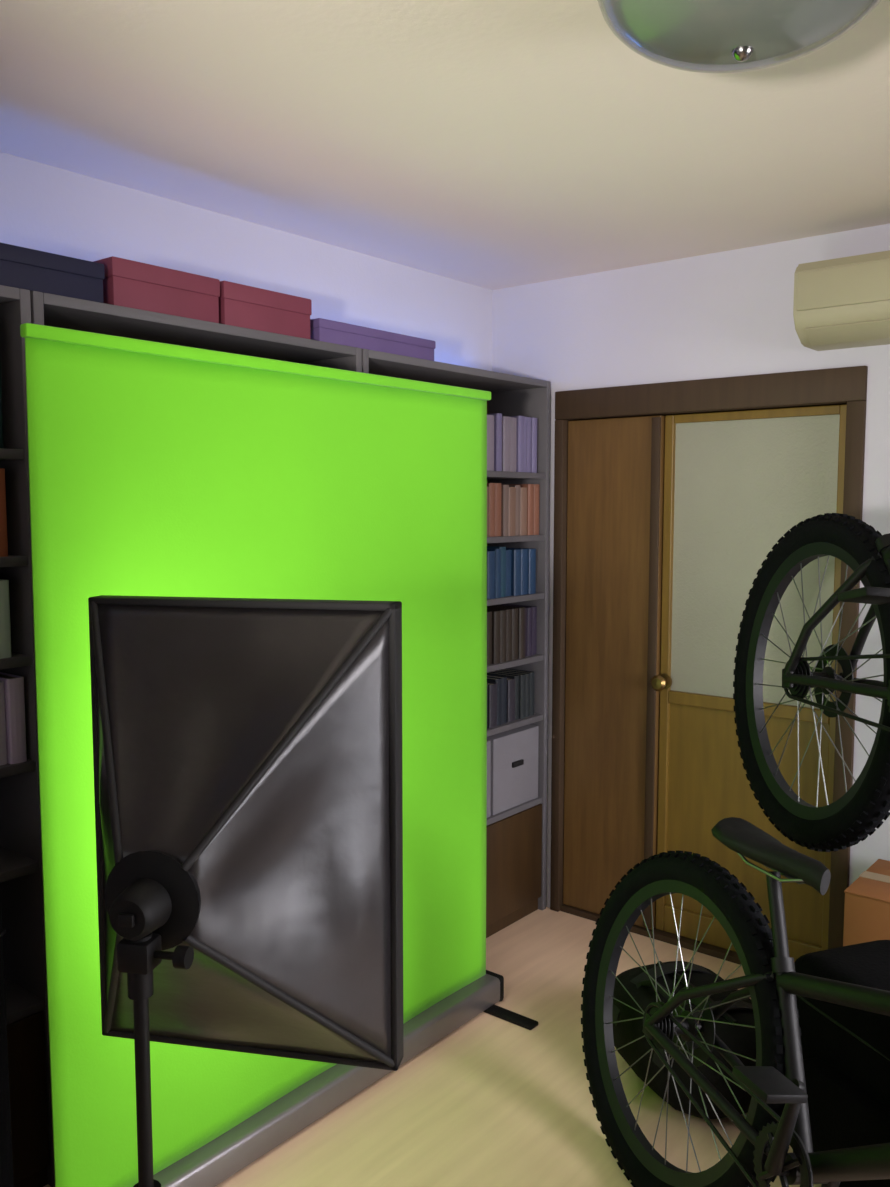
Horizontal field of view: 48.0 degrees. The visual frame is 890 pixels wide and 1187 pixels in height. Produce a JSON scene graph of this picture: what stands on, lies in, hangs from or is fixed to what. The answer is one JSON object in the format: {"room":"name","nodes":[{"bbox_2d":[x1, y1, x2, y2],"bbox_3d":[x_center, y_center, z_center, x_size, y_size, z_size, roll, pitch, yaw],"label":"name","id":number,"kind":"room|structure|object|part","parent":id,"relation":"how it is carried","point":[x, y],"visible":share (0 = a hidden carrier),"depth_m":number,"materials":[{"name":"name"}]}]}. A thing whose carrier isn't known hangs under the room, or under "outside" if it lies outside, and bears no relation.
{"room":"photo studio","nodes":[
{"label":"photo studio","id":0,"kind":"room"},
{"bbox_2d":[0,152,491,370],"bbox_3d":[-1.207,0.157,2.042,0.120,2.190,4.461,4,6,39],"label":"wall","id":1,"kind":"structure","parent":0,"point":[46,208],"depth_m":2.66,"materials":[{"name":"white paint"}]},
{"bbox_2d":[44,907,820,1186],"bbox_3d":[0.180,1.396,1.023,3.689,0.100,4.461,4,6,39],"label":"floor","id":2,"kind":"structure","parent":0,"point":[494,1101],"depth_m":2.37,"materials":[{"name":"beige wood"}]},
{"bbox_2d":[0,285,54,1186],"bbox_3d":[-1.171,0.350,1.780,0.277,1.850,0.855,4,6,39],"label":"bookcase","id":3,"kind":"object","parent":2,"relation":"on","point":[21,873],"visible":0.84,"depth_m":2.04,"materials":[{"name":"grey wood"}]},
{"bbox_2d":[0,680,6,764],"bbox_3d":[-0.943,0.255,2.031,0.155,0.167,0.029,4,6,39],"label":"book","id":4,"kind":"object","parent":3,"relation":"on","point":[3,746],"visible":1,"depth_m":1.99,"materials":[{"name":"grey paper"}]},
{"bbox_2d":[0,468,7,556],"bbox_3d":[-0.929,-0.162,1.997,0.155,0.172,0.034,4,6,39],"label":"book","id":5,"kind":"object","parent":3,"relation":"on","point":[3,515],"visible":1,"depth_m":1.96,"materials":[{"name":"red paper"}]},
{"bbox_2d":[0,579,11,658],"bbox_3d":[-0.931,0.047,2.011,0.155,0.154,0.041,4,6,39],"label":"book","id":6,"kind":"object","parent":3,"relation":"on","point":[5,628],"visible":1,"depth_m":1.97,"materials":[{"name":"paper"}]},
{"bbox_3d":[-1.178,-0.253,1.733,0.243,0.020,0.811,4,6,39],"label":"shelf","id":7,"kind":"part","parent":3,"relation":"part of","materials":[{"name":"grey wood"}]},
{"bbox_2d":[0,672,26,763],"bbox_3d":[-0.914,0.250,2.050,0.155,0.172,0.034,4,6,39],"label":"book","id":8,"kind":"object","parent":3,"relation":"on","point":[13,684],"visible":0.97,"depth_m":2.00,"materials":[{"name":"grey paper"}]},
{"bbox_3d":[-1.178,-0.044,1.751,0.243,0.020,0.811,4,6,39],"label":"shelf","id":9,"kind":"part","parent":3,"relation":"part of","materials":[{"name":"grey wood"}]},
{"bbox_3d":[-1.178,0.156,1.769,0.243,0.020,0.811,4,6,39],"label":"shelf","id":10,"kind":"part","parent":3,"relation":"part of","materials":[{"name":"grey wood"}]},
{"bbox_3d":[-1.178,0.370,1.788,0.243,0.020,0.811,4,6,39],"label":"shelf","id":11,"kind":"part","parent":3,"relation":"part of","materials":[{"name":"grey wood"}]},
{"bbox_3d":[-1.178,0.579,1.806,0.243,0.020,0.811,4,6,39],"label":"shelf","id":12,"kind":"part","parent":3,"relation":"part of","materials":[{"name":"grey wood"}]},
{"bbox_3d":[-1.178,0.873,1.832,0.243,0.020,0.811,4,6,39],"label":"shelf","id":13,"kind":"part","parent":3,"relation":"part of","materials":[{"name":"black wood"}]},
{"bbox_3d":[-0.962,1.045,1.932,0.018,0.336,0.402,4,6,39],"label":"cabinet door","id":14,"kind":"part","parent":3,"relation":"part of","materials":[{"name":"brown wood"}]},
{"bbox_2d":[0,242,104,302],"bbox_3d":[-0.879,-0.637,1.986,0.134,0.082,0.375,4,6,39],"label":"storage box","id":15,"kind":"object","parent":3,"relation":"on","point":[20,267],"visible":0.88,"depth_m":2.00,"materials":[{"name":"black cardboard"}]},
{"bbox_3d":[-0.879,-0.662,1.984,0.134,0.033,0.375,4,6,39],"label":"lid","id":16,"kind":"part","parent":15,"relation":"part of","materials":[{"name":"black cardboard"}]},
{"bbox_2d":[30,291,361,371],"bbox_3d":[-0.606,0.289,2.475,0.277,1.850,0.930,4,6,39],"label":"bookcase","id":17,"kind":"object","parent":2,"relation":"on","point":[47,309],"visible":0.09,"depth_m":2.32,"materials":[{"name":"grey wood"}]},
{"bbox_3d":[-0.900,0.320,2.130,0.255,1.850,0.022,4,6,39],"label":"panel","id":18,"kind":"part","parent":17,"relation":"part of","materials":[{"name":"grey wood"}]},
{"bbox_2d":[93,256,219,322],"bbox_3d":[-0.661,-0.671,2.253,0.134,0.102,0.283,4,6,39],"label":"storage box","id":19,"kind":"object","parent":17,"relation":"on","point":[126,283],"visible":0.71,"depth_m":2.19,"materials":[{"name":"red cardboard"}]},
{"bbox_3d":[-0.661,-0.702,2.250,0.134,0.041,0.283,4,6,39],"label":"lid","id":20,"kind":"part","parent":19,"relation":"part of","materials":[{"name":"red cardboard"}]},
{"bbox_2d":[218,281,311,338],"bbox_3d":[-0.478,-0.691,2.478,0.134,0.102,0.280,4,6,39],"label":"storage box","id":21,"kind":"object","parent":17,"relation":"on","point":[240,305],"visible":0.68,"depth_m":2.42,"materials":[{"name":"red cardboard"}]},
{"bbox_3d":[-0.478,-0.721,2.476,0.134,0.041,0.280,4,6,39],"label":"lid","id":22,"kind":"part","parent":21,"relation":"part of","materials":[{"name":"red cardboard"}]},
{"bbox_3d":[-0.329,0.258,2.833,0.255,1.850,0.022,4,6,39],"label":"panel","id":23,"kind":"part","parent":17,"relation":"part of","materials":[{"name":"grey wood"}]},
{"bbox_2d":[88,595,403,1186],"bbox_3d":[-0.350,0.669,1.365,0.553,1.281,0.576,1,5,12],"label":"light","id":24,"kind":"object","parent":2,"relation":"on","point":[247,752],"visible":1,"depth_m":1.46,"materials":[{"name":"black fabric"}]},
{"bbox_3d":[-0.487,0.384,1.477,0.023,0.720,0.354,-2,5,-23],"label":"panel","id":25,"kind":"part","parent":24,"relation":"part of","materials":[{"name":"black fabric"}]},
{"bbox_3d":[-0.494,0.183,1.456,0.012,0.324,0.362,-2,5,-23],"label":"corner rod","id":26,"kind":"part","parent":24,"relation":"part of","materials":[{"name":"black metal"}]},
{"bbox_3d":[-0.494,0.586,1.491,0.012,0.324,0.362,-2,5,-23],"label":"corner rod","id":27,"kind":"part","parent":24,"relation":"part of","materials":[{"name":"black metal"}]},
{"bbox_2d":[105,850,200,949],"bbox_3d":[-0.387,0.402,1.277,0.134,0.134,0.074,1,5,12],"label":"socket","id":28,"kind":"object","parent":24,"relation":"attached to","point":[153,897],"depth_m":1.28,"materials":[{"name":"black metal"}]},
{"bbox_3d":[-0.345,0.458,1.263,0.048,0.028,0.028,1,5,12],"label":"locking knob","id":29,"kind":"part","parent":24,"relation":"part of","materials":[{"name":"black plastic"}]},
{"bbox_3d":[-0.351,0.185,1.425,0.496,0.317,0.292,1,5,12],"label":"panel","id":30,"kind":"part","parent":24,"relation":"part of","materials":[{"name":"black fabric"}]},
{"bbox_3d":[-0.351,0.589,1.461,0.496,0.317,0.292,1,5,12],"label":"panel","id":31,"kind":"part","parent":24,"relation":"part of","materials":[{"name":"black fabric"}]},
{"bbox_3d":[-0.208,0.188,1.395,0.362,0.324,0.012,-5,7,-43],"label":"corner rod","id":32,"kind":"part","parent":24,"relation":"part of","materials":[{"name":"metal"}]},
{"bbox_3d":[-0.208,0.591,1.431,0.362,0.324,0.012,-5,7,-43],"label":"corner rod","id":33,"kind":"part","parent":24,"relation":"part of","materials":[{"name":"black metal"}]},
{"bbox_3d":[-0.215,0.389,1.420,0.354,0.720,0.027,-5,7,-42],"label":"panel","id":34,"kind":"part","parent":24,"relation":"part of","materials":[{"name":"black fabric"}]},
{"bbox_2d":[20,323,537,1186],"bbox_3d":[-0.291,0.359,2.301,0.370,1.742,1.386,4,6,39],"label":"screen","id":35,"kind":"object","parent":2,"relation":"on","point":[156,468],"visible":0.59,"depth_m":2.13,"materials":[{"name":"fabric"}]},
{"bbox_2d":[362,349,550,937],"bbox_3d":[-0.021,0.226,3.195,0.277,1.850,0.920,4,6,39],"label":"bookcase","id":36,"kind":"object","parent":2,"relation":"on","point":[515,836],"visible":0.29,"depth_m":3.41,"materials":[{"name":"grey painted wood"},{"name":"dark brown wood"}]},
{"bbox_3d":[-0.312,0.256,2.854,0.255,1.850,0.022,4,6,39],"label":"panel","id":37,"kind":"part","parent":36,"relation":"part of","materials":[{"name":"grey wood"}]},
{"bbox_2d":[310,318,435,360],"bbox_3d":[-0.226,-0.697,2.790,0.134,0.060,0.470,4,6,39],"label":"storage box","id":38,"kind":"object","parent":36,"relation":"on","point":[324,330],"visible":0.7,"depth_m":2.72,"materials":[{"name":"purple cardboard"}]},
{"bbox_2d":[487,683,487,728],"bbox_3d":[0.074,0.362,3.294,0.155,0.150,0.029,4,6,39],"label":"book","id":39,"kind":"object","parent":36,"relation":"on","point":[487,683],"visible":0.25,"depth_m":3.25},
{"bbox_2d":[487,487,488,536],"bbox_3d":[0.070,-0.265,3.234,0.155,0.160,0.041,4,6,39],"label":"book","id":40,"kind":"object","parent":36,"relation":"on","point":[487,487],"visible":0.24,"depth_m":3.19,"materials":[{"name":"brown paper"}]},
{"bbox_2d":[487,740,490,817],"bbox_3d":[-0.015,0.611,3.240,0.226,0.255,0.269,4,6,39],"label":"box","id":41,"kind":"object","parent":36,"relation":"on","point":[488,741],"visible":0.12,"depth_m":3.27,"materials":[{"name":"white cardboard"}]},
{"bbox_2d":[487,611,491,664],"bbox_3d":[0.086,0.141,3.290,0.155,0.172,0.034,4,6,39],"label":"book","id":42,"kind":"object","parent":36,"relation":"on","point":[489,613],"visible":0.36,"depth_m":3.24,"materials":[{"name":"brown paper"}]},
{"bbox_2d":[487,415,493,470],"bbox_3d":[0.088,-0.485,3.246,0.155,0.177,0.041,4,6,39],"label":"book","id":43,"kind":"object","parent":36,"relation":"on","point":[490,424],"visible":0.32,"depth_m":3.19,"materials":[{"name":"grey paper"}]},
{"bbox_2d":[487,551,494,598],"bbox_3d":[0.093,-0.064,3.271,0.155,0.154,0.041,4,6,39],"label":"book","id":44,"kind":"object","parent":36,"relation":"on","point":[490,554],"visible":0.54,"depth_m":3.22,"materials":[{"name":"blue paper"}]},
{"bbox_2d":[487,483,494,536],"bbox_3d":[0.095,-0.273,3.263,0.155,0.172,0.034,4,6,39],"label":"book","id":45,"kind":"object","parent":36,"relation":"on","point":[491,500],"visible":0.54,"depth_m":3.21,"materials":[{"name":"brown paper"}]},
{"bbox_2d":[487,682,496,727],"bbox_3d":[0.101,0.363,3.319,0.155,0.144,0.041,4,6,39],"label":"book","id":46,"kind":"object","parent":36,"relation":"on","point":[492,687],"visible":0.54,"depth_m":3.26,"materials":[{"name":"grey paper"}]},
{"bbox_2d":[487,610,499,663],"bbox_3d":[0.114,0.139,3.313,0.155,0.172,0.034,4,6,39],"label":"book","id":47,"kind":"object","parent":36,"relation":"on","point":[495,613],"visible":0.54,"depth_m":3.26,"materials":[{"name":"brown paper"}]},
{"bbox_2d":[487,548,500,597],"bbox_3d":[0.116,-0.069,3.298,0.155,0.160,0.029,4,6,39],"label":"book","id":48,"kind":"object","parent":36,"relation":"on","point":[497,551],"visible":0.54,"depth_m":3.25,"materials":[{"name":"blue paper"}]},
{"bbox_2d":[487,413,501,470],"bbox_3d":[0.118,-0.490,3.268,0.155,0.184,0.029,4,6,39],"label":"book","id":49,"kind":"object","parent":36,"relation":"on","point":[497,416],"visible":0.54,"depth_m":3.22,"materials":[{"name":"purple paper"}]},
{"bbox_2d":[487,676,501,725],"bbox_3d":[0.121,0.355,3.352,0.155,0.155,0.034,4,6,39],"label":"book","id":50,"kind":"object","parent":36,"relation":"on","point":[498,681],"visible":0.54,"depth_m":3.30,"materials":[{"name":"grey paper"}]},
{"bbox_2d":[487,546,505,596],"bbox_3d":[0.132,-0.074,3.327,0.155,0.165,0.034,4,6,39],"label":"book","id":51,"kind":"object","parent":36,"relation":"on","point":[503,549],"visible":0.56,"depth_m":3.28,"materials":[{"name":"blue paper"}]},
{"bbox_2d":[487,608,506,662],"bbox_3d":[0.136,0.137,3.340,0.155,0.172,0.034,4,6,39],"label":"book","id":52,"kind":"object","parent":36,"relation":"on","point":[503,613],"visible":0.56,"depth_m":3.29,"materials":[{"name":"paper"}]},
{"bbox_2d":[487,674,506,723],"bbox_3d":[0.139,0.352,3.383,0.155,0.155,0.034,4,6,39],"label":"book","id":53,"kind":"object","parent":36,"relation":"on","point":[504,678],"visible":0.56,"depth_m":3.33,"materials":[{"name":"grey paper"}]},
{"bbox_2d":[495,483,500,535],"bbox_3d":[0.116,-0.276,3.292,0.155,0.172,0.034,4,6,39],"label":"book","id":54,"kind":"object","parent":36,"relation":"on","point":[497,485],"visible":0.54,"depth_m":3.24,"materials":[{"name":"brown paper"}]},
{"bbox_2d":[487,607,511,660],"bbox_3d":[0.156,0.134,3.369,0.155,0.172,0.034,4,6,39],"label":"book","id":55,"kind":"object","parent":36,"relation":"on","point":[509,611],"visible":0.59,"depth_m":3.32,"materials":[{"name":"brown paper"}]},
{"bbox_2d":[487,606,517,659],"bbox_3d":[0.178,0.132,3.397,0.155,0.172,0.034,4,6,39],"label":"book","id":56,"kind":"object","parent":36,"relation":"on","point":[514,610],"visible":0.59,"depth_m":3.35,"materials":[{"name":"brown paper"}]},
{"bbox_2d":[487,672,518,719],"bbox_3d":[0.186,0.349,3.442,0.155,0.150,0.029,4,6,39],"label":"book","id":57,"kind":"object","parent":36,"relation":"on","point":[516,677],"visible":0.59,"depth_m":3.39,"materials":[{"name":"paper"}]},
{"bbox_2d":[501,485,508,535],"bbox_3d":[0.142,-0.275,3.313,0.155,0.167,0.029,4,6,39],"label":"book","id":58,"kind":"object","parent":36,"relation":"on","point":[504,488],"visible":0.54,"depth_m":3.26,"materials":[{"name":"beige paper"}]},
{"bbox_2d":[502,416,510,471],"bbox_3d":[0.144,-0.489,3.294,0.155,0.177,0.041,4,6,39],"label":"book","id":59,"kind":"object","parent":36,"relation":"on","point":[506,421],"visible":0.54,"depth_m":3.24,"materials":[{"name":"paper"}]},
{"bbox_2d":[491,605,524,658],"bbox_3d":[0.204,0.130,3.422,0.155,0.172,0.034,4,6,39],"label":"book","id":60,"kind":"object","parent":36,"relation":"on","point":[521,610],"visible":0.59,"depth_m":3.37,"materials":[{"name":"brown paper"}]},
{"bbox_2d":[506,550,510,595],"bbox_3d":[0.152,-0.072,3.362,0.155,0.154,0.041,4,6,39],"label":"book","id":61,"kind":"object","parent":36,"relation":"on","point":[508,552],"visible":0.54,"depth_m":3.31,"materials":[{"name":"blue paper"}]},
{"bbox_2d":[492,671,525,718],"bbox_3d":[0.210,0.348,3.461,0.155,0.150,0.029,4,6,39],"label":"book","id":62,"kind":"object","parent":36,"relation":"on","point":[522,677],"visible":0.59,"depth_m":3.41,"materials":[{"name":"grey paper"}]},
{"bbox_2d":[507,677,514,721],"bbox_3d":[0.168,0.355,3.410,0.155,0.144,0.041,4,6,39],"label":"book","id":63,"kind":"object","parent":36,"relation":"on","point":[510,681],"visible":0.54,"depth_m":3.36,"materials":[{"name":"grey paper"}]},
{"bbox_2d":[508,487,515,535],"bbox_3d":[0.165,-0.274,3.342,0.155,0.160,0.041,4,6,39],"label":"book","id":64,"kind":"object","parent":36,"relation":"on","point":[512,490],"visible":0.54,"depth_m":3.29,"materials":[{"name":"beige paper"}]},
{"bbox_2d":[487,724,538,814],"bbox_3d":[0.162,0.592,3.458,0.226,0.255,0.268,4,6,39],"label":"box","id":65,"kind":"object","parent":36,"relation":"on","point":[514,752],"visible":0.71,"depth_m":3.38,"materials":[{"name":"white cardboard"}]},
{"bbox_2d":[506,549,520,595],"bbox_3d":[0.186,-0.074,3.388,0.155,0.154,0.041,4,6,39],"label":"book","id":66,"kind":"object","parent":36,"relation":"on","point":[515,553],"visible":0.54,"depth_m":3.33,"materials":[{"name":"blue paper"}]},
{"bbox_2d":[510,417,516,471],"bbox_3d":[0.167,-0.492,3.330,0.155,0.177,0.041,4,6,39],"label":"book","id":67,"kind":"object","parent":36,"relation":"on","point":[513,420],"visible":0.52,"depth_m":3.28,"materials":[{"name":"paper"}]},
{"bbox_2d":[497,669,529,716],"bbox_3d":[0.228,0.346,3.486,0.155,0.150,0.029,4,6,39],"label":"book","id":68,"kind":"object","parent":36,"relation":"on","point":[526,673],"visible":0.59,"depth_m":3.44,"materials":[{"name":"grey paper"}]},
{"bbox_3d":[-0.028,0.748,3.247,0.243,0.020,0.876,4,6,39],"label":"shelf","id":69,"kind":"part","parent":36,"relation":"part of","materials":[{"name":"grey wood"}]},
{"bbox_3d":[0.199,0.919,3.359,0.018,0.336,0.434,4,6,39],"label":"cabinet door","id":70,"kind":"part","parent":36,"relation":"part of","materials":[{"name":"brown wood"}]},
{"bbox_2d":[509,485,519,535],"bbox_3d":[0.185,-0.280,3.372,0.155,0.167,0.029,4,6,39],"label":"book","id":71,"kind":"object","parent":36,"relation":"on","point":[516,486],"visible":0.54,"depth_m":3.32,"materials":[{"name":"beige paper"}]},
{"bbox_3d":[-0.028,0.454,3.221,0.243,0.020,0.876,4,6,39],"label":"shelf","id":72,"kind":"part","parent":36,"relation":"part of","materials":[{"name":"grey wood"}]},
{"bbox_2d":[507,416,523,471],"bbox_3d":[0.194,-0.498,3.354,0.155,0.184,0.029,4,6,39],"label":"book","id":73,"kind":"object","parent":36,"relation":"on","point":[520,419],"visible":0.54,"depth_m":3.30,"materials":[{"name":"purple paper"}]},
{"bbox_3d":[-0.028,0.245,3.202,0.243,0.020,0.876,4,6,39],"label":"shelf","id":74,"kind":"part","parent":36,"relation":"part of","materials":[{"name":"grey wood"}]},
{"bbox_3d":[-0.028,0.031,3.183,0.243,0.020,0.876,4,6,39],"label":"shelf","id":75,"kind":"part","parent":36,"relation":"part of","materials":[{"name":"grey wood"}]},
{"bbox_3d":[-0.028,-0.168,3.166,0.243,0.020,0.876,4,6,39],"label":"shelf","id":76,"kind":"part","parent":36,"relation":"part of","materials":[{"name":"grey wood"}]},
{"bbox_3d":[-0.028,-0.377,3.148,0.243,0.020,0.876,4,6,39],"label":"shelf","id":77,"kind":"part","parent":36,"relation":"part of","materials":[{"name":"grey wood"}]},
{"bbox_2d":[506,548,527,594],"bbox_3d":[0.211,-0.077,3.422,0.155,0.154,0.041,4,6,39],"label":"book","id":78,"kind":"object","parent":36,"relation":"on","point":[524,552],"visible":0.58,"depth_m":3.37,"materials":[{"name":"blue paper"}]},
{"bbox_2d":[501,484,533,534],"bbox_3d":[0.234,-0.288,3.428,0.155,0.172,0.034,4,6,39],"label":"book","id":79,"kind":"object","parent":36,"relation":"on","point":[530,487],"visible":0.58,"depth_m":3.38,"materials":[{"name":"brown paper"}]},
{"bbox_2d":[502,605,532,655],"bbox_3d":[0.235,0.127,3.478,0.155,0.167,0.029,4,6,39],"label":"book","id":80,"kind":"object","parent":36,"relation":"on","point":[529,609],"visible":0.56,"depth_m":3.43,"materials":[{"name":"purple paper"}]},
{"bbox_2d":[503,668,533,715],"bbox_3d":[0.244,0.343,3.512,0.155,0.150,0.029,4,6,39],"label":"book","id":81,"kind":"object","parent":36,"relation":"on","point":[530,672],"visible":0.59,"depth_m":3.46,"materials":[{"name":"grey paper"}]},
{"bbox_2d":[501,604,536,654],"bbox_3d":[0.251,0.125,3.504,0.155,0.167,0.029,4,6,39],"label":"book","id":82,"kind":"object","parent":36,"relation":"on","point":[534,635],"visible":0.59,"depth_m":3.46,"materials":[{"name":"purple paper"}]},
{"bbox_3d":[0.253,0.195,3.549,0.255,1.850,0.022,4,6,39],"label":"panel","id":83,"kind":"part","parent":36,"relation":"part of","materials":[{"name":"grey wood"}]},
{"bbox_2d":[520,487,526,534],"bbox_3d":[0.207,-0.279,3.401,0.155,0.160,0.041,4,6,39],"label":"book","id":84,"kind":"object","parent":36,"relation":"on","point":[523,491],"visible":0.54,"depth_m":3.35,"materials":[{"name":"orange paper"}]},
{"bbox_2d":[514,548,535,593],"bbox_3d":[0.241,-0.080,3.452,0.155,0.154,0.041,4,6,39],"label":"book","id":85,"kind":"object","parent":36,"relation":"on","point":[531,551],"visible":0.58,"depth_m":3.40,"materials":[{"name":"blue paper"}]},
{"bbox_2d":[523,417,526,471],"bbox_3d":[0.208,-0.500,3.382,0.155,0.184,0.029,4,6,39],"label":"book","id":86,"kind":"object","parent":36,"relation":"on","point":[525,418],"visible":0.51,"depth_m":3.33,"materials":[{"name":"purple paper"}]},
{"bbox_2d":[525,608,526,656],"bbox_3d":[0.214,0.129,3.456,0.155,0.167,0.029,4,6,39],"label":"book","id":87,"kind":"object","parent":36,"relation":"on","point":[525,608],"visible":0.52,"depth_m":3.41,"materials":[{"name":"purple paper"}]},
{"bbox_2d":[527,417,530,471],"bbox_3d":[0.224,-0.503,3.408,0.155,0.184,0.029,4,6,39],"label":"book","id":88,"kind":"object","parent":36,"relation":"on","point":[528,418],"visible":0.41,"depth_m":3.36,"materials":[{"name":"purple paper"}]},
{"bbox_2d":[531,418,536,472],"bbox_3d":[0.246,-0.505,3.429,0.155,0.184,0.029,4,6,39],"label":"book","id":89,"kind":"object","parent":36,"relation":"on","point":[533,420],"visible":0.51,"depth_m":3.38,"materials":[{"name":"purple paper"}]},
{"bbox_2d":[534,484,539,534],"bbox_3d":[0.255,-0.290,3.457,0.155,0.172,0.034,4,6,39],"label":"book","id":90,"kind":"object","parent":36,"relation":"on","point":[536,486],"visible":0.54,"depth_m":3.40,"materials":[{"name":"brown paper"}]},
{"bbox_2d":[612,961,755,1118],"bbox_3d":[0.621,1.092,2.493,0.352,0.246,0.470,-2,5,-20],"label":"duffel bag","id":91,"kind":"object","parent":2,"relation":"on","point":[741,1040],"visible":0.48,"depth_m":2.39,"materials":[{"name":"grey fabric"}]},
{"bbox_3d":[0.537,0.994,2.454,0.026,0.043,0.220,-2,5,-20],"label":"handle","id":92,"kind":"part","parent":91,"relation":"part of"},
{"bbox_2d":[581,817,889,1186],"bbox_3d":[0.685,0.833,1.598,0.571,0.924,1.724,-3,6,-34],"label":"bicycle","id":93,"kind":"object","parent":2,"relation":"on","point":[777,1118],"visible":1,"depth_m":1.92,"materials":[{"name":"black rubber"}]},
{"bbox_3d":[0.504,0.949,1.867,0.008,0.162,0.527,11,1,-21],"label":"chain","id":94,"kind":"part","parent":93,"relation":"part of","materials":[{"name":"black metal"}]},
{"bbox_3d":[0.671,0.762,1.669,0.154,0.501,0.922,11,1,-21],"label":"frame","id":95,"kind":"part","parent":93,"relation":"part of","materials":[{"name":"black paint"}]},
{"bbox_3d":[0.623,0.626,1.864,0.027,0.198,0.117,11,1,-21],"label":"seat post","id":96,"kind":"part","parent":93,"relation":"part of","materials":[{"name":"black metal"}]},
{"bbox_3d":[0.576,0.891,1.671,0.048,0.181,0.053,11,1,-21],"label":"crank arm","id":97,"kind":"part","parent":93,"relation":"part of","materials":[{"name":"black metal"}]},
{"bbox_3d":[0.653,1.071,1.742,0.048,0.181,0.053,11,1,-21],"label":"crank arm","id":98,"kind":"part","parent":93,"relation":"part of","materials":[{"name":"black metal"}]},
{"bbox_2d":[794,940,889,1186],"bbox_3d":[1.001,1.019,1.937,0.389,0.489,0.804,-2,5,-20],"label":"equipment bag","id":99,"kind":"object","parent":2,"relation":"on","point":[846,1050],"visible":0.53,"depth_m":2.04,"materials":[{"name":"black fabric"}]},
{"bbox_2d":[843,859,889,945],"bbox_3d":[1.252,0.983,2.596,0.344,0.446,0.302,4,6,39],"label":"cardboard box","id":100,"kind":"object","parent":2,"relation":"on","point":[867,899],"visible":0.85,"depth_m":2.55,"materials":[{"name":"brown cardboard"}]},
{"bbox_2d":[0,0,889,289],"bbox_3d":[0.180,-0.885,0.823,3.689,0.100,4.461,4,6,39],"label":"ceiling","id":101,"kind":"structure","parent":0,"point":[489,144],"depth_m":2.01,"materials":[{"name":"beige paint"}]},
{"bbox_2d":[598,0,880,72],"bbox_3d":[0.405,-0.804,1.357,0.412,0.156,0.412,4,6,39],"label":"ceiling lamp","id":102,"kind":"object","parent":101,"relation":"attached to","point":[701,36],"visible":1,"depth_m":1.33,"materials":[{"name":"frosted glass"},{"name":"chrome"}]},
{"bbox_2d":[492,224,889,907],"bbox_3d":[1.546,0.107,2.603,3.449,2.190,0.120,4,6,39],"label":"wall","id":103,"kind":"structure","parent":0,"point":[729,313],"depth_m":3.07,"materials":[{"name":"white paint"}]},
{"bbox_2d":[550,366,867,964],"bbox_3d":[0.797,0.244,3.192,1.015,1.815,0.130,4,6,39],"label":"door","id":104,"kind":"structure","parent":103,"relation":"in","point":[671,499],"depth_m":3.20,"materials":[{"name":"brown wood"}]},
{"bbox_3d":[0.801,1.136,3.287,0.930,0.020,0.100,4,6,39],"label":"sill","id":105,"kind":"part","parent":104,"relation":"part of","materials":[{"name":"brown wood"}]},
{"bbox_3d":[0.697,0.288,3.232,0.052,0.052,0.060,4,6,39],"label":"knob","id":106,"kind":"part","parent":104,"relation":"part of","materials":[{"name":"gold metal"}]},
{"bbox_3d":[0.938,0.708,3.138,0.514,0.680,0.012,4,6,39],"label":"panel","id":107,"kind":"part","parent":104,"relation":"part of","materials":[{"name":"brown wood"}]},
{"bbox_3d":[0.937,-0.099,3.066,0.514,0.860,0.006,4,6,39],"label":"pane","id":108,"kind":"part","parent":104,"relation":"part of","materials":[{"name":"white glass"}]},
{"bbox_2d":[793,250,889,350],"bbox_3d":[1.294,-0.771,2.525,0.770,0.222,0.199,4,6,39],"label":"air conditioner","id":109,"kind":"object","parent":103,"relation":"attached to","point":[844,302],"visible":1,"depth_m":2.62,"materials":[{"name":"beige plastic"}]},
{"bbox_3d":[1.255,0.543,1.860,0.825,1.453,0.360,-1,5,-8],"label":"stand","id":110,"kind":"object","parent":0,"visible":0},
{"bbox_2d":[733,513,889,851],"bbox_3d":[0.859,0.050,1.600,0.572,1.068,1.681,-2,6,-25],"label":"bicycle","id":111,"kind":"object","parent":110,"relation":"attached to","point":[841,824],"visible":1,"depth_m":2.08,"materials":[{"name":"black rubber"}]},
{"bbox_3d":[0.869,-0.050,1.717,0.154,0.501,0.922,4,-8,-8],"label":"frame","id":112,"kind":"part","parent":111,"relation":"part of","materials":[{"name":"black paint"}]},
{"bbox_3d":[0.772,0.190,1.904,0.008,0.162,0.527,4,-8,-8],"label":"chain","id":113,"kind":"part","parent":111,"relation":"part of","materials":[{"name":"black metal"}]}
]}

